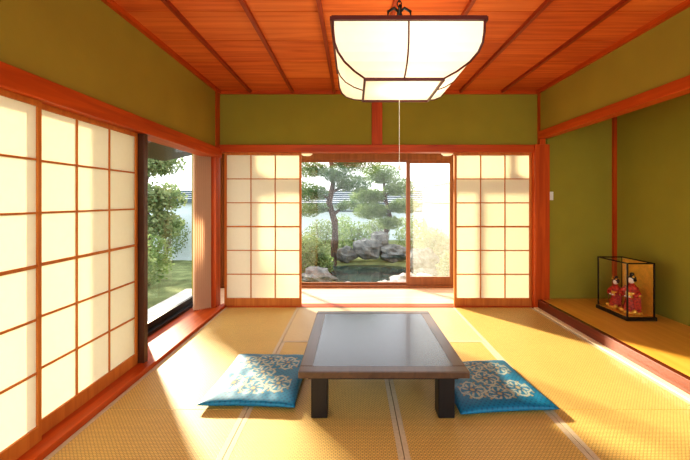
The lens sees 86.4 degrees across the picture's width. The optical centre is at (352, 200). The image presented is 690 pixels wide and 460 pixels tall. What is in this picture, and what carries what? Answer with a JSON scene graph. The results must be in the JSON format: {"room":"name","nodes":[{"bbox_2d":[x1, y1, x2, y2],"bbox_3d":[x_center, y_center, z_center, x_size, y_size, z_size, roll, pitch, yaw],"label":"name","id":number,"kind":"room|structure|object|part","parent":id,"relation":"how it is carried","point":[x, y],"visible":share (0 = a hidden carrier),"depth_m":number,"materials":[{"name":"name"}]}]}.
{"room":"traditional dwelling","nodes":[
{"label":"traditional dwelling","id":0,"kind":"room"},
{"bbox_2d":[0,0,214,145],"bbox_3d":[-1.640,-0.923,1.715,0.120,0.747,5.230,0,0,0],"label":"wall","id":1,"kind":"structure","parent":0,"point":[86,47],"depth_m":2.31,"materials":[{"name":"green paint"}]},
{"bbox_2d":[0,61,221,157],"bbox_3d":[-1.633,-0.560,1.715,0.175,0.110,5.230,0,0,0],"label":"trim","id":2,"kind":"structure","parent":1,"relation":"attached to","point":[13,79],"depth_m":2.18,"materials":[{"name":"red wood"}]},
{"bbox_2d":[138,134,147,362],"bbox_3d":[-1.607,0.356,2.775,0.085,1.727,0.050,0,0,0],"label":"trim","id":3,"kind":"structure","parent":1,"relation":"attached to","point":[142,138],"depth_m":2.75,"materials":[{"name":"brown wood"}]},
{"bbox_2d":[101,0,220,93],"bbox_3d":[-1.565,-1.277,1.700,0.030,0.040,5.200,0,0,0],"label":"trim","id":4,"kind":"structure","parent":1,"relation":"attached to","point":[113,5],"depth_m":2.88,"materials":[{"name":"red wood"}]},
{"bbox_2d":[148,295,192,336],"bbox_3d":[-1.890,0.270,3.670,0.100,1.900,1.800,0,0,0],"label":"window sill","id":5,"kind":"structure","parent":1,"relation":"in","point":[166,321],"depth_m":3.74,"materials":[{"name":"wood"}]},
{"bbox_3d":[-1.905,0.280,3.870,0.030,1.820,1.300,0,0,0],"label":"sash","id":6,"kind":"part","parent":5,"relation":"part of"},
{"bbox_2d":[193,154,210,309],"bbox_3d":[-1.706,0.302,4.140,0.190,1.825,0.055,0,0,-39],"label":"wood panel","id":7,"kind":"object","parent":1,"relation":"hanging from","point":[201,164],"visible":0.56,"depth_m":4.12,"materials":[{"name":"wood"}]},
{"bbox_2d":[211,91,219,306],"bbox_3d":[-1.600,-0.038,4.280,0.060,2.517,0.140,0,0,0],"label":"trim","id":8,"kind":"structure","parent":1,"relation":"attached to","point":[215,161],"depth_m":4.22,"materials":[{"name":"red wood"}]},
{"bbox_2d":[16,304,225,459],"bbox_3d":[-1.720,1.248,1.715,0.440,0.065,5.230,0,0,0],"label":"trim","id":9,"kind":"structure","parent":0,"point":[161,343],"depth_m":2.54,"materials":[{"name":"red wood"}]},
{"bbox_2d":[0,88,41,459],"bbox_3d":[-1.595,0.354,1.407,0.025,1.722,0.915,0,0,0],"label":"screen","id":10,"kind":"object","parent":9,"relation":"on","point":[20,115],"visible":1,"depth_m":1.76,"materials":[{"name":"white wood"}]},
{"bbox_2d":[42,104,137,434],"bbox_3d":[-1.623,0.354,2.295,0.025,1.722,0.900,0,0,0],"label":"screen","id":11,"kind":"object","parent":9,"relation":"on","point":[90,166],"visible":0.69,"depth_m":2.22,"materials":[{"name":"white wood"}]},
{"bbox_2d":[148,141,191,160],"bbox_3d":[-2.410,-1.040,2.550,1.380,0.780,6.900,0,0,0],"label":"roof","id":12,"kind":"structure","parent":0,"point":[156,151],"depth_m":5.46,"materials":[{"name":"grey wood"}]},
{"bbox_2d":[192,154,192,294],"bbox_3d":[-1.980,0.200,4.990,0.080,2.900,0.780,0,0,0],"label":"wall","id":13,"kind":"structure","parent":0,"point":[192,154],"depth_m":4.60,"materials":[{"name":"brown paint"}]},
{"bbox_2d":[220,288,453,303],"bbox_3d":[0.600,1.310,4.915,5.200,0.120,0.930,0,0,0],"label":"floor","id":14,"kind":"structure","parent":0,"point":[309,295],"depth_m":4.85,"materials":[{"name":"brown wood"}]},
{"bbox_2d":[113,0,684,89],"bbox_3d":[0.200,-1.327,1.765,4.160,0.060,5.330,0,0,0],"label":"ceiling","id":15,"kind":"structure","parent":0,"point":[292,29],"depth_m":2.84,"materials":[{"name":"brown wood"}]},
{"bbox_2d":[161,0,631,92],"bbox_3d":[0.273,-1.284,1.715,2.980,0.029,5.230,0,0,0],"label":"batten","id":16,"kind":"object","parent":15,"relation":"attached to","point":[546,3],"visible":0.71,"depth_m":2.85,"materials":[{"name":"brown wood"}]},
{"bbox_2d":[330,0,487,169],"bbox_3d":[0.270,-0.738,2.140,0.764,1.116,0.764,0,0,0],"label":"pendant lamp","id":17,"kind":"object","parent":15,"relation":"hanging from","point":[399,58],"visible":1,"depth_m":1.81,"materials":[{"name":"paper"}]},
{"bbox_3d":[0.270,-0.412,2.140,0.018,0.465,0.017,0,0,0],"label":"pull cord","id":18,"kind":"part","parent":17,"relation":"part of","materials":[{"name":"white fabric"}]},
{"bbox_3d":[0.270,-1.093,2.140,0.252,0.406,0.252,0,0,45],"label":"chain and hook","id":19,"kind":"part","parent":17,"relation":"part of","materials":[{"name":"black metal"}]},
{"bbox_3d":[0.270,-0.762,2.140,0.730,0.235,0.730,0,0,0],"label":"lamp shade","id":20,"kind":"part","parent":17,"relation":"part of","materials":[{"name":"paper"}]},
{"bbox_3d":[0.270,-0.764,2.140,0.764,0.262,0.764,0,0,0],"label":"frame","id":21,"kind":"part","parent":17,"relation":"part of","materials":[{"name":"brown wood"}]},
{"bbox_2d":[220,94,611,297],"bbox_3d":[0.805,-0.024,4.380,4.770,2.547,0.100,0,0,0],"label":"wall","id":22,"kind":"structure","parent":0,"point":[245,119],"depth_m":4.33,"materials":[{"name":"green paint"}]},
{"bbox_2d":[220,153,453,287],"bbox_3d":[0.180,0.000,5.325,4.240,2.500,0.110,0,0,0],"label":"window","id":23,"kind":"structure","parent":22,"relation":"in","point":[313,156],"depth_m":5.30,"materials":[{"name":"brown wood"}]},
{"bbox_3d":[-1.390,0.312,5.315,0.980,1.805,0.030,0,0,0],"label":"sash","id":24,"kind":"part","parent":23,"relation":"part of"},
{"bbox_3d":[-0.060,0.312,5.350,1.780,1.805,0.030,0,0,0],"label":"sash","id":25,"kind":"part","parent":23,"relation":"part of","materials":[{"name":"clear glass"}]},
{"bbox_3d":[1.113,0.312,5.315,0.685,1.805,0.030,0,0,0],"label":"sash","id":26,"kind":"part","parent":23,"relation":"part of","materials":[{"name":"clear glass"}]},
{"bbox_2d":[219,145,533,153],"bbox_3d":[0.350,-0.618,4.372,3.860,0.085,0.155,0,0,0],"label":"trim","id":27,"kind":"structure","parent":22,"relation":"attached to","point":[304,149],"depth_m":4.29,"materials":[{"name":"red wood"}]},
{"bbox_2d":[372,102,381,144],"bbox_3d":[0.282,-0.959,4.325,0.125,0.597,0.030,0,0,0],"label":"trim","id":28,"kind":"structure","parent":22,"relation":"attached to","point":[376,106],"depth_m":4.31,"materials":[{"name":"red wood"}]},
{"bbox_2d":[223,303,532,307],"bbox_3d":[0.270,1.261,4.380,3.700,0.038,0.140,0,0,0],"label":"trim","id":29,"kind":"structure","parent":22,"relation":"attached to","point":[303,304],"depth_m":4.36,"materials":[{"name":"red wood"}]},
{"bbox_2d":[224,152,301,305],"bbox_3d":[-1.069,0.334,4.365,0.913,1.817,0.030,0,0,0],"label":"screen","id":30,"kind":"object","parent":29,"relation":"on","point":[263,190],"visible":0.98,"depth_m":4.36,"materials":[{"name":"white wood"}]},
{"bbox_2d":[454,152,531,305],"bbox_3d":[1.659,0.334,4.365,0.918,1.817,0.030,0,0,0],"label":"screen","id":31,"kind":"object","parent":29,"relation":"on","point":[493,190],"visible":1,"depth_m":4.36,"materials":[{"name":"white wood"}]},
{"bbox_2d":[221,90,535,93],"bbox_3d":[0.300,-1.277,4.315,3.760,0.040,0.030,0,0,0],"label":"trim","id":32,"kind":"structure","parent":22,"relation":"attached to","point":[222,91],"depth_m":4.30,"materials":[{"name":"red wood"}]},
{"bbox_2d":[532,144,549,306],"bbox_3d":[2.205,0.295,4.360,0.170,1.910,0.180,0,0,0],"label":"trim","id":33,"kind":"structure","parent":22,"relation":"attached to","point":[541,154],"depth_m":4.27,"materials":[{"name":"red wood"}]},
{"bbox_2d":[537,93,545,143],"bbox_3d":[2.208,-0.979,4.300,0.065,0.637,0.060,0,0,0],"label":"trim","id":34,"kind":"structure","parent":22,"relation":"attached to","point":[539,141],"depth_m":4.30,"materials":[{"name":"red wood"}]},
{"bbox_2d":[533,307,689,400],"bbox_3d":[2.125,1.259,1.685,0.050,0.042,5.170,0,0,0],"label":"trim","id":35,"kind":"structure","parent":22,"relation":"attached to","point":[671,387],"depth_m":2.87,"materials":[{"name":"brown wood"}]},
{"bbox_2d":[538,300,689,394],"bbox_3d":[2.175,1.198,1.685,0.050,0.104,5.170,0,0,0],"label":"trim","id":36,"kind":"structure","parent":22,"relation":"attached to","point":[678,379],"depth_m":2.91,"materials":[{"name":"brown wood"}]},
{"bbox_2d":[612,117,616,284],"bbox_3d":[3.072,0.000,4.312,0.035,2.300,0.035,0,0,0],"label":"trim","id":37,"kind":"structure","parent":22,"relation":"attached to","point":[614,120],"depth_m":4.29,"materials":[{"name":"red wood"}]},
{"bbox_2d":[540,7,689,130],"bbox_3d":[2.220,-1.051,1.685,0.080,0.492,5.170,0,0,0],"label":"wall","id":38,"kind":"structure","parent":0,"point":[660,56],"depth_m":2.95,"materials":[{"name":"green paint"}]},
{"bbox_2d":[536,0,689,93],"bbox_3d":[2.165,-1.277,1.700,0.030,0.040,5.200,0,0,0],"label":"trim","id":39,"kind":"structure","parent":38,"relation":"attached to","point":[684,5],"depth_m":2.92,"materials":[{"name":"red wood"}]},
{"bbox_2d":[539,75,689,138],"bbox_3d":[2.215,-0.767,1.685,0.110,0.085,5.170,0,0,0],"label":"trim","id":40,"kind":"structure","parent":38,"relation":"attached to","point":[680,87],"depth_m":2.93,"materials":[{"name":"red wood"}]},
{"bbox_2d":[544,298,689,376],"bbox_3d":[2.645,1.200,1.715,0.890,0.100,5.230,0,0,0],"label":"floor","id":41,"kind":"structure","parent":0,"point":[666,340],"depth_m":3.26,"materials":[{"name":"brown wood"}]},
{"bbox_2d":[596,256,656,320],"bbox_3d":[2.765,0.873,3.735,0.290,0.555,0.450,0,0,0],"label":"glass display case","id":42,"kind":"object","parent":41,"relation":"on","point":[635,299],"visible":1,"depth_m":3.64,"materials":[{"name":"clear glass"}]},
{"bbox_2d":[617,93,689,325],"bbox_3d":[3.140,0.050,1.715,0.100,2.400,5.230,0,0,0],"label":"wall","id":43,"kind":"structure","parent":0,"point":[653,141],"depth_m":3.70,"materials":[{"name":"green paint"}]},
{"bbox_3d":[0.260,1.325,1.715,3.840,0.090,5.230,0,0,0],"label":"floor","id":44,"kind":"structure","parent":0,"visible":0},
{"bbox_2d":[43,409,246,459],"bbox_3d":[-1.066,1.264,1.300,0.864,0.032,1.796,0,0,0],"label":"mat","id":45,"kind":"object","parent":44,"relation":"on","point":[110,434],"visible":0.93,"depth_m":1.94,"materials":[{"name":"wicker"}]},
{"bbox_2d":[104,307,298,409],"bbox_3d":[-1.066,1.264,3.255,0.864,0.032,2.106,0,0,0],"label":"mat","id":46,"kind":"object","parent":44,"relation":"on","point":[182,379],"visible":0.74,"depth_m":2.93,"materials":[{"name":"wicker"}]},
{"bbox_2d":[223,342,403,459],"bbox_3d":[-0.191,1.264,2.350,0.878,0.032,1.796,0,0,0],"label":"mat","id":47,"kind":"object","parent":44,"relation":"on","point":[360,423],"visible":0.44,"depth_m":2.02,"materials":[{"name":"wicker"}]},
{"bbox_2d":[197,354,302,407],"bbox_3d":[-0.625,1.213,2.540,0.590,0.068,0.730,0,0,2],"label":"floor cushion","id":48,"kind":"object","parent":47,"relation":"on","point":[267,380],"visible":0.97,"depth_m":2.39,"materials":[{"name":"fabric"}]},
{"bbox_2d":[298,311,469,417],"bbox_3d":[0.172,1.099,2.605,0.956,0.298,1.130,0,0,0],"label":"table","id":49,"kind":"object","parent":47,"relation":"on","point":[341,344],"visible":1,"depth_m":2.29,"materials":[{"name":"brown wood"}]},
{"bbox_3d":[-0.194,1.118,2.152,0.095,0.260,0.095,0,0,0],"label":"leg","id":50,"kind":"part","parent":49,"relation":"part of","materials":[{"name":"brown wood"}]},
{"bbox_3d":[0.172,0.966,2.605,0.806,0.028,0.980,0,0,0],"label":"panel","id":51,"kind":"part","parent":49,"relation":"part of","materials":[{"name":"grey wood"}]},
{"bbox_3d":[0.172,0.969,2.605,0.956,0.038,1.130,0,0,0],"label":"frame","id":52,"kind":"part","parent":49,"relation":"part of","materials":[{"name":"brown wood"}]},
{"bbox_3d":[0.537,1.118,2.152,0.095,0.260,0.095,0,0,0],"label":"leg","id":53,"kind":"part","parent":49,"relation":"part of","materials":[{"name":"brown wood"}]},
{"bbox_2d":[282,307,483,341],"bbox_3d":[0.267,1.264,3.780,1.794,0.032,1.056,0,0,0],"label":"mat","id":54,"kind":"object","parent":44,"relation":"on","point":[454,328],"visible":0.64,"depth_m":3.81,"materials":[{"name":"wicker"}]},
{"bbox_2d":[388,342,593,459],"bbox_3d":[0.708,1.264,2.350,0.912,0.032,1.796,0,0,0],"label":"mat","id":55,"kind":"object","parent":44,"relation":"on","point":[532,434],"visible":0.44,"depth_m":2.00,"materials":[{"name":"wicker"}]},
{"bbox_2d":[455,360,558,413],"bbox_3d":[0.885,1.213,2.450,0.600,0.069,0.660,0,0,-5],"label":"floor cushion","id":56,"kind":"object","parent":55,"relation":"on","point":[492,385],"visible":0.8,"depth_m":2.28,"materials":[{"name":"fabric"}]},
{"bbox_2d":[453,307,689,409],"bbox_3d":[1.633,1.264,3.255,0.930,0.032,2.106,0,0,0],"label":"mat","id":57,"kind":"object","parent":44,"relation":"on","point":[569,370],"visible":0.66,"depth_m":2.79,"materials":[{"name":"wicker"}]},
{"bbox_2d":[548,410,689,459],"bbox_3d":[1.633,1.264,1.300,0.930,0.032,1.796,0,0,0],"label":"mat","id":58,"kind":"object","parent":44,"relation":"on","point":[604,434],"visible":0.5,"depth_m":1.98,"materials":[{"name":"wicker"}]},
{"label":"outside","id":59,"kind":"structure","parent":0,"visible":0},
{"bbox_2d":[148,239,448,308],"bbox_3d":[-1.000,1.867,13.000,30.000,0.455,34.000,0,0,0],"label":"ground","id":60,"kind":"structure","parent":59,"point":[179,279],"depth_m":8.43,"materials":[{"name":"soil"}]},
{"bbox_2d":[148,256,158,290],"bbox_3d":[-3.704,1.215,6.002,0.942,0.974,0.937,0,0,22],"label":"shrub","id":61,"kind":"object","parent":60,"relation":"on","point":[149,258],"visible":0.04,"depth_m":6.13,"materials":[{"name":"green plant"}]},
{"bbox_2d":[148,234,174,285],"bbox_3d":[-4.004,1.161,7.215,0.948,1.082,0.996,0,0,0],"label":"shrub","id":62,"kind":"object","parent":60,"relation":"on","point":[152,252],"visible":0.42,"depth_m":7.20,"materials":[{"name":"green plant"}]},
{"bbox_2d":[148,157,187,255],"bbox_3d":[-4.670,0.315,8.010,1.997,3.079,1.130,0,0,0],"label":"maple tree","id":63,"kind":"object","parent":60,"relation":"on","point":[161,223],"visible":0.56,"depth_m":7.88,"materials":[{"name":"green plant"}]},
{"bbox_2d":[148,289,191,320],"bbox_3d":[-2.550,1.725,4.050,0.900,0.290,5.100,0,0,0],"label":"stone paving","id":64,"kind":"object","parent":60,"relation":"on","point":[165,305],"visible":0.11,"depth_m":5.66,"materials":[{"name":"white stone"}]},
{"bbox_2d":[150,199,191,259],"bbox_3d":[-6.300,0.900,10.850,5.500,1.900,0.300,0,0,0],"label":"wall","id":65,"kind":"structure","parent":60,"relation":"on","point":[185,212],"depth_m":10.80,"materials":[{"name":"paint"}]},
{"bbox_2d":[153,212,190,257],"bbox_3d":[-5.212,0.968,10.201,1.226,1.468,1.205,0,0,0],"label":"shrub","id":66,"kind":"object","parent":60,"relation":"on","point":[178,238],"visible":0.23,"depth_m":10.24,"materials":[{"name":"green plant"}]},
{"bbox_2d":[170,191,422,239],"bbox_3d":[-0.975,0.700,15.985,26.050,2.300,1.130,0,0,0],"label":"wall","id":67,"kind":"structure","parent":60,"relation":"on","point":[306,221],"depth_m":15.90,"materials":[{"name":"paint"}]},
{"bbox_2d":[302,233,326,272],"bbox_3d":[-1.012,1.209,8.202,0.888,0.987,0.914,0,0,0],"label":"shrub","id":68,"kind":"object","parent":60,"relation":"on","point":[309,248],"visible":0.66,"depth_m":8.04,"materials":[{"name":"green plant"}]},
{"bbox_2d":[302,266,337,281],"bbox_3d":[-0.736,1.579,7.608,0.633,0.473,0.679,0,0,44],"label":"rock","id":69,"kind":"object","parent":60,"relation":"on","point":[312,273],"visible":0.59,"depth_m":7.43,"materials":[{"name":"stone"}]},
{"bbox_2d":[308,252,333,271],"bbox_3d":[-0.700,1.405,8.142,0.592,0.596,0.632,0,0,0],"label":"shrub","id":70,"kind":"object","parent":60,"relation":"on","point":[326,263],"visible":0.62,"depth_m":8.03,"materials":[{"name":"green plant"}]},
{"bbox_2d":[302,219,342,252],"bbox_3d":[-0.945,1.123,11.207,1.277,1.160,1.209,0,0,0],"label":"shrub","id":71,"kind":"object","parent":60,"relation":"on","point":[316,231],"visible":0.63,"depth_m":11.09,"materials":[{"name":"green plant"}]},
{"bbox_2d":[302,162,380,265],"bbox_3d":[-0.546,0.199,9.996,2.771,3.320,1.123,0,0,0],"label":"pine tree","id":72,"kind":"object","parent":60,"relation":"on","point":[335,175],"visible":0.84,"depth_m":9.86,"materials":[{"name":"green plant"}]},
{"bbox_2d":[331,214,355,247],"bbox_3d":[-0.346,1.067,12.380,0.928,1.269,0.982,0,0,0],"label":"shrub","id":73,"kind":"object","parent":60,"relation":"on","point":[342,223],"visible":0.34,"depth_m":12.35,"materials":[{"name":"green plant"}]},
{"bbox_2d":[337,246,357,262],"bbox_3d":[-0.183,1.493,10.250,0.669,0.506,0.463,0,0,0],"label":"rock","id":74,"kind":"object","parent":60,"relation":"on","point":[345,254],"visible":0.91,"depth_m":10.12,"materials":[{"name":"stone"}]},
{"bbox_2d":[339,221,371,247],"bbox_3d":[0.105,1.168,11.683,1.130,1.070,1.165,0,0,0],"label":"shrub","id":75,"kind":"object","parent":60,"relation":"on","point":[357,231],"visible":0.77,"depth_m":11.60,"materials":[{"name":"green plant"}]},
{"bbox_2d":[352,237,382,259],"bbox_3d":[0.405,1.341,10.325,0.857,0.618,0.572,0,0,-18],"label":"rock","id":76,"kind":"object","parent":60,"relation":"on","point":[366,249],"visible":0.96,"depth_m":10.13,"materials":[{"name":"stone"}]},
{"bbox_2d":[329,265,414,281],"bbox_3d":[0.350,1.760,8.900,3.200,0.001,2.440,0,0,0],"label":"garden pond","id":77,"kind":"structure","parent":60,"relation":"on","point":[351,273],"depth_m":9.03,"materials":[{"name":"liquid"}]},
{"bbox_2d":[363,217,389,238],"bbox_3d":[0.785,1.115,12.596,1.023,1.176,1.059,0,0,0],"label":"shrub","id":78,"kind":"object","parent":60,"relation":"on","point":[371,222],"visible":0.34,"depth_m":12.52,"materials":[{"name":"green plant"}]},
{"bbox_2d":[370,230,388,245],"bbox_3d":[0.761,1.170,10.413,0.589,0.690,0.463,0,0,0],"label":"rock","id":79,"kind":"object","parent":60,"relation":"on","point":[382,237],"visible":0.51,"depth_m":10.25,"materials":[{"name":"stone"}]},
{"bbox_2d":[349,163,420,232],"bbox_3d":[0.927,0.323,10.824,2.202,3.078,0.932,0,0,0],"label":"pine tree","id":80,"kind":"object","parent":60,"relation":"on","point":[368,209],"visible":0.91,"depth_m":10.74,"materials":[{"name":"green plant"}]},
{"bbox_2d":[380,244,405,262],"bbox_3d":[1.151,1.458,10.190,0.808,0.554,0.567,0,0,0],"label":"rock","id":81,"kind":"object","parent":60,"relation":"on","point":[392,253],"visible":0.97,"depth_m":10.04,"materials":[{"name":"stone"}]},
{"bbox_2d":[390,272,414,281],"bbox_3d":[1.035,1.599,7.388,0.590,0.331,0.456,0,0,0],"label":"rock","id":82,"kind":"object","parent":60,"relation":"on","point":[402,277],"visible":0.3,"depth_m":7.31,"materials":[{"name":"beige stone"}]},
{"bbox_2d":[392,215,428,249],"bbox_3d":[1.903,1.055,11.913,1.212,1.295,1.228,0,0,-33],"label":"shrub","id":83,"kind":"object","parent":60,"relation":"on","point":[416,230],"visible":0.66,"depth_m":11.80,"materials":[{"name":"green plant"}]},
{"bbox_2d":[416,272,431,275],"bbox_3d":[1.436,1.610,7.502,0.477,0.306,0.398,0,0,0],"label":"rock","id":84,"kind":"object","parent":60,"relation":"on","point":[421,273],"visible":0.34,"depth_m":7.44,"materials":[{"name":"white stone"}]},
{"bbox_2d":[410,247,439,270],"bbox_3d":[1.760,1.518,9.196,0.813,0.732,0.716,0,0,0],"label":"rock","id":85,"kind":"object","parent":60,"relation":"on","point":[424,257],"visible":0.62,"depth_m":8.96,"materials":[{"name":"stone"}]},
{"bbox_2d":[413,268,437,275],"bbox_3d":[1.584,1.629,8.018,0.545,0.354,0.421,0,0,0],"label":"rock","id":86,"kind":"object","parent":60,"relation":"on","point":[433,272],"visible":0.46,"depth_m":7.92,"materials":[{"name":"stone"}]},
{"bbox_2d":[413,226,447,257],"bbox_3d":[2.202,1.208,10.401,1.056,0.990,1.048,0,0,0],"label":"shrub","id":87,"kind":"object","parent":60,"relation":"on","point":[432,241],"visible":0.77,"depth_m":10.28,"materials":[{"name":"green plant"}]},
{"bbox_2d":[420,181,448,260],"bbox_3d":[2.655,0.645,10.150,0.110,2.410,8.100,0,0,0],"label":"wall","id":88,"kind":"structure","parent":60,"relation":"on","point":[435,200],"depth_m":11.37,"materials":[{"name":"white paint"}]},
{"bbox_2d":[437,251,448,275],"bbox_3d":[2.103,1.313,7.202,0.845,0.779,0.856,0,0,0],"label":"shrub","id":89,"kind":"object","parent":60,"relation":"on","point":[445,263],"visible":0.09,"depth_m":7.23,"materials":[{"name":"green plant"}]}
]}

